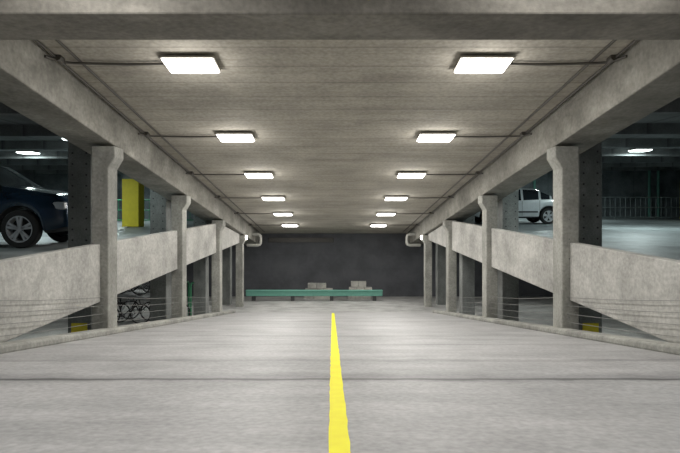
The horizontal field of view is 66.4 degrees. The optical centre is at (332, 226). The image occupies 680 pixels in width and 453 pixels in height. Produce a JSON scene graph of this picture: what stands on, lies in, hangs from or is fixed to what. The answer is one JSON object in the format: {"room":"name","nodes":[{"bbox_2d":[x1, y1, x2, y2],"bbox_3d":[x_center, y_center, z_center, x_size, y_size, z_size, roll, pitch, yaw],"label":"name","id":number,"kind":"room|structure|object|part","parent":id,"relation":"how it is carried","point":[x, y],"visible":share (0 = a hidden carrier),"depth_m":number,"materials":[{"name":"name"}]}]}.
{"room":"parking garage","nodes":[
{"label":"parking garage","id":0,"kind":"room"},
{"bbox_2d":[0,102,121,172],"bbox_3d":[-12.420,-2.634,14.650,15.080,1.668,29.300,0,0,0],"label":"ceiling","id":1,"kind":"structure","parent":0,"point":[4,119],"depth_m":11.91,"materials":[{"name":"concrete"}]},
{"bbox_2d":[15,150,40,153],"bbox_3d":[-10.260,-2.513,17.504,0.550,0.157,0.551,0,0,0],"label":"ceiling lamp","id":2,"kind":"object","parent":1,"relation":"attached to","point":[16,151],"visible":0.93,"depth_m":17.25,"materials":[{"name":"white plastic"}]},
{"bbox_2d":[0,221,192,258],"bbox_3d":[-12.210,0.466,14.650,15.500,1.668,29.300,0,0,0],"label":"floor","id":3,"kind":"structure","parent":0,"point":[45,244],"depth_m":12.23,"materials":[{"name":"concrete"}]},
{"bbox_2d":[0,166,67,247],"bbox_3d":[-7.949,-0.512,11.743,4.862,1.933,2.241,0,0,0],"label":"car","id":4,"kind":"object","parent":3,"relation":"on","point":[28,209],"visible":0.7,"depth_m":10.87,"materials":[{"name":"blue paint"}]},
{"bbox_2d":[0,244,99,342],"bbox_3d":[-4.350,0.954,7.245,0.180,1.264,4.570,0,0,0],"label":"spandrel panel","id":5,"kind":"object","parent":3,"relation":"attached to","point":[73,273],"visible":1,"depth_m":7.73,"materials":[{"name":"concrete"}]},
{"bbox_2d":[117,230,176,293],"bbox_3d":[-4.350,0.735,12.120,0.180,1.250,4.260,0,0,0],"label":"spandrel panel","id":6,"kind":"object","parent":3,"relation":"attached to","point":[142,259],"visible":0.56,"depth_m":11.75,"materials":[{"name":"concrete"}]},
{"bbox_2d":[117,200,192,220],"bbox_3d":[-12.654,-0.759,25.500,13.812,1.124,0.048,0,0,0],"label":"guard railing","id":7,"kind":"object","parent":3,"relation":"on","point":[118,210],"visible":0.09,"depth_m":25.50,"materials":[{"name":"metal"}]},
{"bbox_2d":[187,224,215,264],"bbox_3d":[-4.350,0.522,16.840,0.180,1.250,4.260,0,0,0],"label":"spandrel panel","id":8,"kind":"object","parent":3,"relation":"attached to","point":[201,240],"visible":0.56,"depth_m":16.72,"materials":[{"name":"concrete"}]},
{"bbox_3d":[-7.950,-1.352,20.700,0.620,2.713,0.600,0,0,0],"label":"shaft","id":9,"kind":"object","parent":3,"relation":"on","visible":0},
{"bbox_2d":[122,179,143,226],"bbox_3d":[-7.950,-0.931,20.700,0.640,1.873,0.620,0,0,0],"label":"band","id":10,"kind":"object","parent":9,"relation":"attached to","point":[132,190],"visible":0.86,"depth_m":20.39,"materials":[{"name":"paint"}]},
{"bbox_2d":[19,173,192,219],"bbox_3d":[-12.410,-1.724,29.220,14.900,2.690,0.140,0,0,0],"label":"wall","id":11,"kind":"structure","parent":0,"point":[55,181],"depth_m":29.15,"materials":[{"name":"concrete"}]},
{"bbox_2d":[0,40,258,244],"bbox_3d":[-4.485,-1.631,12.650,0.750,5.393,33.300,0,0,0],"label":"beam","id":12,"kind":"structure","parent":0,"point":[41,89],"depth_m":8.96,"materials":[{"name":"concrete"}]},
{"bbox_2d":[247,233,261,246],"bbox_3d":[-4.130,0.675,26.400,1.059,0.710,0.160,0,0,0],"label":"drain pipe","id":13,"kind":"object","parent":12,"relation":"attached to","point":[253,234],"visible":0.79,"depth_m":26.33,"materials":[{"name":"grey metal"}]},
{"bbox_2d":[38,40,634,232],"bbox_3d":[0.040,-1.971,12.650,8.300,4.719,33.300,0,0,0],"label":"ceiling","id":14,"kind":"structure","parent":0,"point":[334,123],"depth_m":9.84,"materials":[{"name":"concrete"}]},
{"bbox_2d":[160,56,220,72],"bbox_3d":[-2.110,-2.418,7.743,0.780,0.105,0.500,0,-8,0],"label":"ceiling lamp","id":15,"kind":"object","parent":14,"relation":"attached to","point":[175,64],"depth_m":7.64,"materials":[{"name":"white plastic"}]},
{"bbox_2d":[215,132,254,141],"bbox_3d":[-2.110,-1.947,11.293,0.780,0.105,0.500,0,-8,0],"label":"ceiling lamp","id":16,"kind":"object","parent":14,"relation":"attached to","point":[222,136],"depth_m":11.15,"materials":[{"name":"white plastic"}]},
{"bbox_2d":[244,172,273,177],"bbox_3d":[-2.110,-1.475,14.843,0.780,0.105,0.500,0,-8,0],"label":"ceiling lamp","id":17,"kind":"object","parent":14,"relation":"attached to","point":[248,174],"depth_m":14.70,"materials":[{"name":"white plastic"}]},
{"bbox_2d":[261,196,284,200],"bbox_3d":[-2.110,-1.004,18.393,0.780,0.105,0.500,0,-8,0],"label":"ceiling lamp","id":18,"kind":"object","parent":14,"relation":"attached to","point":[266,198],"depth_m":18.18,"materials":[{"name":"white plastic"}]},
{"bbox_2d":[273,212,292,215],"bbox_3d":[-2.110,-0.533,21.943,0.780,0.105,0.500,0,-8,0],"label":"ceiling lamp","id":19,"kind":"object","parent":14,"relation":"attached to","point":[275,213],"depth_m":21.75,"materials":[{"name":"white plastic"}]},
{"bbox_2d":[282,224,297,226],"bbox_3d":[-2.110,-0.062,25.493,0.780,0.105,0.500,0,-8,0],"label":"ceiling lamp","id":20,"kind":"object","parent":14,"relation":"attached to","point":[284,225],"depth_m":25.27,"materials":[{"name":"white plastic"}]},
{"bbox_2d":[34,40,637,231],"bbox_3d":[0.040,-1.783,12.750,8.317,4.227,31.505,0,0,0],"label":"conduit","id":21,"kind":"object","parent":14,"relation":"attached to","point":[60,59],"depth_m":9.63,"materials":[{"name":"grey metal"}]},
{"bbox_2d":[0,0,679,39],"bbox_3d":[0.040,-2.434,5.350,8.240,0.789,0.700,0,0,0],"label":"crossbeam","id":22,"kind":"object","parent":14,"relation":"attached to","point":[19,19],"visible":1,"depth_m":5.14,"materials":[{"name":"concrete"}]},
{"bbox_2d":[370,224,386,226],"bbox_3d":[2.230,-0.062,25.493,0.780,0.105,0.500,0,-8,0],"label":"ceiling lamp","id":23,"kind":"object","parent":14,"relation":"attached to","point":[372,225],"depth_m":25.27,"materials":[{"name":"white plastic"}]},
{"bbox_2d":[376,212,395,215],"bbox_3d":[2.230,-0.533,21.943,0.780,0.105,0.500,0,-8,0],"label":"ceiling lamp","id":24,"kind":"object","parent":14,"relation":"attached to","point":[378,213],"depth_m":21.73,"materials":[{"name":"white plastic"}]},
{"bbox_2d":[384,196,407,200],"bbox_3d":[2.230,-1.004,18.393,0.780,0.105,0.500,0,-8,0],"label":"ceiling lamp","id":25,"kind":"object","parent":14,"relation":"attached to","point":[388,198],"depth_m":18.18,"materials":[{"name":"white plastic"}]},
{"bbox_2d":[396,172,425,177],"bbox_3d":[2.230,-1.475,14.843,0.780,0.105,0.500,0,-8,0],"label":"ceiling lamp","id":26,"kind":"object","parent":14,"relation":"attached to","point":[400,174],"depth_m":14.70,"materials":[{"name":"white plastic"}]},
{"bbox_2d":[416,132,455,141],"bbox_3d":[2.230,-1.947,11.293,0.780,0.105,0.500,0,-8,0],"label":"ceiling lamp","id":27,"kind":"object","parent":14,"relation":"attached to","point":[423,136],"depth_m":11.16,"materials":[{"name":"white plastic"}]},
{"bbox_2d":[453,56,514,72],"bbox_3d":[2.230,-2.418,7.743,0.780,0.105,0.500,0,-8,0],"label":"ceiling lamp","id":28,"kind":"object","parent":14,"relation":"attached to","point":[465,64],"depth_m":7.64,"materials":[{"name":"white plastic"}]},
{"bbox_2d":[6,296,666,341],"bbox_3d":[0.040,4.003,12.650,40.000,0.900,33.300,0,0,0],"label":"floor","id":29,"kind":"structure","parent":0,"point":[262,303],"depth_m":23.01,"materials":[{"name":"concrete"}]},
{"bbox_2d":[71,323,86,332],"bbox_3d":[-5.120,2.751,10.750,0.320,1.603,0.524,0,0,0],"label":"column","id":30,"kind":"structure","parent":29,"relation":"on","point":[78,328],"depth_m":10.49,"materials":[{"name":"yellow paint"}]},
{"bbox_2d":[68,142,91,332],"bbox_3d":[-5.120,0.635,10.750,0.480,5.835,0.500,0,0,0],"label":"shaft","id":31,"kind":"object","parent":29,"relation":"on","point":[78,158],"visible":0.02,"depth_m":10.50,"materials":[{"name":"concrete"}]},
{"bbox_2d":[71,152,86,240],"bbox_3d":[-5.120,-0.932,10.502,0.320,2.460,0.016,0,0,0],"label":"bolts","id":32,"kind":"object","parent":31,"relation":"attached to","point":[72,152],"visible":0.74,"depth_m":10.49,"materials":[{"name":"metal"}]},
{"bbox_2d":[117,281,193,322],"bbox_3d":[-6.907,2.521,19.500,3.165,2.064,2.460,0,0,0],"label":"bike rack","id":33,"kind":"object","parent":29,"relation":"on","point":[132,293],"visible":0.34,"depth_m":19.28,"materials":[{"name":"metal"}]},
{"bbox_3d":[-7.479,2.966,18.710,1.088,0.562,0.072,0,0,-21],"label":"frame","id":34,"kind":"part","parent":33,"relation":"part of","materials":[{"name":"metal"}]},
{"bbox_2d":[117,289,149,297],"bbox_3d":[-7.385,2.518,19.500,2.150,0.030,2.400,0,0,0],"label":"bicycle","id":35,"kind":"object","parent":33,"relation":"attached to","point":[129,294],"depth_m":19.14,"materials":[{"name":"metal"}]},
{"bbox_3d":[-7.379,2.966,19.410,1.088,0.562,0.072,0,0,-21],"label":"frame","id":36,"kind":"part","parent":33,"relation":"part of","materials":[{"name":"black metal"}]},
{"bbox_2d":[150,189,170,320],"bbox_3d":[-5.120,0.529,15.470,0.480,6.048,0.500,0,0,0],"label":"shaft","id":37,"kind":"object","parent":29,"relation":"on","point":[160,287],"visible":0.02,"depth_m":15.22,"materials":[{"name":"concrete"}]},
{"bbox_2d":[193,214,208,314],"bbox_3d":[-5.120,0.423,20.190,0.480,6.260,0.500,0,0,0],"label":"shaft","id":38,"kind":"object","parent":29,"relation":"on","point":[200,267],"visible":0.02,"depth_m":19.94,"materials":[{"name":"concrete"}]},
{"bbox_2d":[222,246,231,304],"bbox_3d":[-5.120,0.408,24.910,0.480,6.656,0.500,0,0,0],"label":"shaft","id":39,"kind":"object","parent":29,"relation":"on","point":[226,253],"visible":0.28,"depth_m":24.66,"materials":[{"name":"concrete"}]},
{"bbox_2d":[236,235,245,306],"bbox_3d":[-4.225,2.042,23.920,0.430,3.285,0.420,0,0,0],"label":"shaft","id":40,"kind":"object","parent":29,"relation":"on","point":[240,246],"visible":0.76,"depth_m":23.71,"materials":[{"name":"concrete"}]},
{"bbox_2d":[304,283,332,298],"bbox_3d":[-0.780,3.468,28.000,1.540,0.840,0.400,0,0,0],"label":"block stack","id":41,"kind":"object","parent":29,"relation":"on","point":[311,286],"visible":0.55,"depth_m":27.84,"materials":[{"name":"grey concrete"}]},
{"bbox_2d":[348,281,371,298],"bbox_3d":[1.445,3.418,28.000,1.290,0.940,0.400,0,0,0],"label":"block stack","id":42,"kind":"object","parent":29,"relation":"on","point":[362,284],"visible":0.49,"depth_m":27.83,"materials":[{"name":"grey concrete"}]},
{"bbox_2d":[421,235,431,306],"bbox_3d":[4.305,2.042,23.920,0.430,3.285,0.420,0,0,0],"label":"shaft","id":43,"kind":"object","parent":29,"relation":"on","point":[427,243],"visible":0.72,"depth_m":23.71,"materials":[{"name":"concrete"}]},
{"bbox_2d":[436,243,445,304],"bbox_3d":[5.200,0.342,24.910,0.480,6.788,0.500,0,0,0],"label":"shaft","id":44,"kind":"object","parent":29,"relation":"on","point":[440,250],"visible":0.28,"depth_m":24.66,"materials":[{"name":"concrete"}]},
{"bbox_2d":[459,214,474,314],"bbox_3d":[5.200,0.373,20.190,0.480,6.360,0.500,0,0,0],"label":"shaft","id":45,"kind":"object","parent":29,"relation":"on","point":[466,264],"visible":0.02,"depth_m":19.94,"materials":[{"name":"concrete"}]},
{"bbox_2d":[497,189,518,320],"bbox_3d":[5.200,0.496,15.470,0.480,6.114,0.500,0,0,0],"label":"shaft","id":46,"kind":"object","parent":29,"relation":"on","point":[507,284],"visible":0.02,"depth_m":15.22,"materials":[{"name":"concrete"}]},
{"bbox_2d":[579,142,601,332],"bbox_3d":[5.200,0.618,10.750,0.480,5.869,0.500,0,0,0],"label":"shaft","id":47,"kind":"object","parent":29,"relation":"on","point":[590,156],"visible":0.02,"depth_m":10.50,"materials":[{"name":"concrete"}]},
{"bbox_2d":[583,150,598,239],"bbox_3d":[5.200,-0.966,10.502,0.320,2.460,0.016,0,0,0],"label":"bolts","id":48,"kind":"object","parent":47,"relation":"attached to","point":[597,150],"visible":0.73,"depth_m":10.49,"materials":[{"name":"metal"}]},
{"bbox_2d":[583,323,598,331],"bbox_3d":[5.200,2.751,10.750,0.320,1.603,0.524,0,0,0],"label":"column","id":49,"kind":"structure","parent":29,"relation":"on","point":[592,328],"depth_m":10.49,"materials":[{"name":"yellow paint"}]},
{"bbox_3d":[-2.070,3.685,26.710,0.180,0.255,0.220,0,0,0],"label":"foot","id":50,"kind":"object","parent":29,"relation":"on","visible":0},
{"bbox_2d":[246,291,382,295],"bbox_3d":[-0.960,3.438,26.710,7.000,0.260,0.220,0,0,0],"label":"beam","id":51,"kind":"structure","parent":50,"relation":"on","point":[248,293],"depth_m":26.60,"materials":[{"name":"green metal"}]},
{"bbox_2d":[246,290,382,290],"bbox_3d":[-0.960,3.288,26.710,7.000,0.040,0.340,0,0,0],"label":"flange","id":52,"kind":"object","parent":51,"relation":"on","point":[246,290],"visible":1,"depth_m":26.55,"materials":[{"name":"green paint"}]},
{"bbox_2d":[0,312,679,452],"bbox_3d":[0.040,2.036,8.750,8.700,3.734,25.500,0,0,0],"label":"floor","id":53,"kind":"structure","parent":0,"point":[238,382],"depth_m":3.75,"materials":[{"name":"concrete"}]},
{"bbox_2d":[92,146,122,329],"bbox_3d":[-4.225,0.272,9.760,0.430,3.503,0.420,0,0,0],"label":"pillar","id":54,"kind":"structure","parent":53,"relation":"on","point":[106,160],"depth_m":9.55,"materials":[{"name":"concrete"}]},
{"bbox_2d":[0,310,235,353],"bbox_3d":[-4.110,1.803,8.650,0.300,3.433,25.100,0,0,0],"label":"trim","id":55,"kind":"structure","parent":53,"relation":"on","point":[18,345],"depth_m":8.43,"materials":[{"name":"concrete"}]},
{"bbox_2d":[171,195,190,317],"bbox_3d":[-4.225,0.898,14.480,0.430,3.503,0.420,0,0,0],"label":"shaft","id":56,"kind":"object","parent":53,"relation":"on","point":[180,204],"visible":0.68,"depth_m":14.27,"materials":[{"name":"concrete"}]},
{"bbox_2d":[212,220,224,312],"bbox_3d":[-4.225,1.524,19.200,0.430,3.503,0.420,0,0,0],"label":"shaft","id":57,"kind":"object","parent":53,"relation":"on","point":[220,224],"visible":0.69,"depth_m":18.99,"materials":[{"name":"concrete"}]},
{"bbox_2d":[0,296,217,336],"bbox_3d":[-4.220,1.462,9.095,0.010,3.138,20.191,0,0,0],"label":"cable railing","id":58,"kind":"object","parent":57,"relation":"attached to","point":[216,296],"visible":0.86,"depth_m":8.75,"materials":[{"name":"metal"}]},
{"bbox_2d":[222,227,238,249],"bbox_3d":[-4.350,0.406,21.560,0.180,1.058,4.260,0,0,0],"label":"spandrel panel","id":59,"kind":"object","parent":57,"relation":"attached to","point":[230,238],"visible":0.56,"depth_m":21.20,"materials":[{"name":"concrete"}]},
{"bbox_2d":[329,313,350,452],"bbox_3d":[0.017,2.103,10.600,0.110,2.654,20.000,0,0,0],"label":"yellow line","id":60,"kind":"object","parent":53,"relation":"on","point":[339,441],"visible":0.98,"depth_m":3.27,"materials":[{"name":"paint"}]},
{"bbox_2d":[443,220,456,312],"bbox_3d":[4.305,1.524,19.200,0.430,3.503,0.420,0,0,0],"label":"shaft","id":61,"kind":"object","parent":53,"relation":"on","point":[451,256],"visible":0.71,"depth_m":18.99,"materials":[{"name":"concrete"}]},
{"bbox_2d":[451,296,679,336],"bbox_3d":[4.300,1.462,9.095,0.010,3.138,20.191,0,0,0],"label":"cable railing","id":62,"kind":"object","parent":61,"relation":"attached to","point":[451,296],"visible":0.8,"depth_m":8.51,"materials":[{"name":"metal"}]},
{"bbox_2d":[478,195,496,317],"bbox_3d":[4.305,0.898,14.480,0.430,3.503,0.420,0,0,0],"label":"shaft","id":63,"kind":"object","parent":53,"relation":"on","point":[487,203],"visible":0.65,"depth_m":14.27,"materials":[{"name":"concrete"}]},
{"bbox_2d":[432,310,679,354],"bbox_3d":[4.190,1.803,8.650,0.300,3.433,25.100,0,0,0],"label":"trim","id":64,"kind":"structure","parent":53,"relation":"on","point":[653,345],"depth_m":8.28,"materials":[{"name":"concrete"}]},
{"bbox_2d":[547,146,578,329],"bbox_3d":[4.305,0.272,9.760,0.430,3.503,0.420,0,0,0],"label":"pillar","id":65,"kind":"structure","parent":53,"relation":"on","point":[564,160],"depth_m":9.55,"materials":[{"name":"concrete"}]},
{"bbox_2d":[133,233,552,295],"bbox_3d":[0.040,-0.974,29.450,40.600,11.053,0.300,0,0,0],"label":"wall","id":66,"kind":"structure","parent":0,"point":[385,261],"depth_m":29.30,"materials":[{"name":"paint"}]},
{"bbox_2d":[407,40,679,244],"bbox_3d":[4.565,-1.631,12.650,0.750,5.393,33.300,0,0,0],"label":"beam","id":67,"kind":"structure","parent":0,"point":[629,89],"depth_m":8.84,"materials":[{"name":"concrete"}]},
{"bbox_2d":[406,233,420,246],"bbox_3d":[4.210,0.675,26.400,1.059,0.710,0.160,0,0,0],"label":"drain pipe","id":68,"kind":"object","parent":67,"relation":"attached to","point":[408,234],"visible":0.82,"depth_m":26.33,"materials":[{"name":"grey metal"}]},
{"bbox_2d":[475,218,679,259],"bbox_3d":[12.290,0.403,14.650,15.500,1.874,29.300,0,0,0],"label":"floor","id":69,"kind":"structure","parent":0,"point":[660,237],"depth_m":15.12,"materials":[{"name":"concrete"}]},
{"bbox_2d":[428,225,445,246],"bbox_3d":[4.430,0.310,21.560,0.180,1.057,4.260,0,0,0],"label":"spandrel panel","id":70,"kind":"object","parent":69,"relation":"attached to","point":[438,236],"visible":0.56,"depth_m":21.19,"materials":[{"name":"concrete"}]},
{"bbox_2d":[452,221,481,262],"bbox_3d":[4.430,0.444,16.840,0.180,1.280,4.260,0,0,0],"label":"spandrel panel","id":71,"kind":"object","parent":69,"relation":"attached to","point":[466,237],"visible":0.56,"depth_m":16.78,"materials":[{"name":"concrete"}]},
{"bbox_2d":[475,188,552,223],"bbox_3d":[7.459,-0.853,21.548,4.062,1.514,2.041,0,0,0],"label":"car","id":72,"kind":"object","parent":69,"relation":"on","point":[531,201],"visible":0.46,"depth_m":20.75,"materials":[{"name":"silver paint"}]},
{"bbox_3d":[7.425,-0.584,20.730,1.490,0.060,0.032,0,3,0],"label":"trim","id":73,"kind":"part","parent":72,"relation":"part of","materials":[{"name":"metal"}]},
{"bbox_2d":[492,228,552,292],"bbox_3d":[4.430,0.690,12.120,0.180,1.280,4.260,0,0,0],"label":"spandrel panel","id":74,"kind":"object","parent":69,"relation":"attached to","point":[526,257],"visible":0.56,"depth_m":11.78,"materials":[{"name":"concrete"}]},
{"bbox_2d":[533,171,659,216],"bbox_3d":[14.690,-1.884,29.000,7.040,2.700,0.133,0,0,0],"label":"pipes","id":75,"kind":"object","parent":69,"relation":"on","point":[649,172],"visible":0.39,"depth_m":28.94,"materials":[{"name":"metal"}]},
{"bbox_2d":[570,243,679,343],"bbox_3d":[4.430,0.943,7.245,0.180,1.296,4.570,0,0,0],"label":"spandrel panel","id":76,"kind":"object","parent":69,"relation":"attached to","point":[597,273],"visible":1,"depth_m":7.64,"materials":[{"name":"concrete"}]},
{"bbox_2d":[602,197,679,217],"bbox_3d":[12.734,-0.898,25.500,13.812,1.124,0.048,0,0,0],"label":"guard railing","id":77,"kind":"object","parent":69,"relation":"on","point":[620,207],"visible":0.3,"depth_m":25.48,"materials":[{"name":"metal"}]},
{"bbox_2d":[522,171,679,216],"bbox_3d":[12.490,-1.889,29.220,14.900,2.690,0.140,0,0,0],"label":"wall","id":78,"kind":"structure","parent":0,"point":[614,183],"depth_m":29.15,"materials":[{"name":"concrete"}]},
{"bbox_2d":[551,97,679,170],"bbox_3d":[12.500,-2.697,14.650,15.080,1.874,29.300,0,0,0],"label":"ceiling","id":79,"kind":"structure","parent":0,"point":[651,118],"depth_m":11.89,"materials":[{"name":"concrete"}]},
{"bbox_2d":[627,148,652,151],"bbox_3d":[10.340,-2.596,17.504,0.550,0.157,0.551,0,0,0],"label":"ceiling lamp","id":80,"kind":"object","parent":79,"relation":"attached to","point":[630,149],"visible":0.81,"depth_m":17.27,"materials":[{"name":"white plastic"}]}
]}

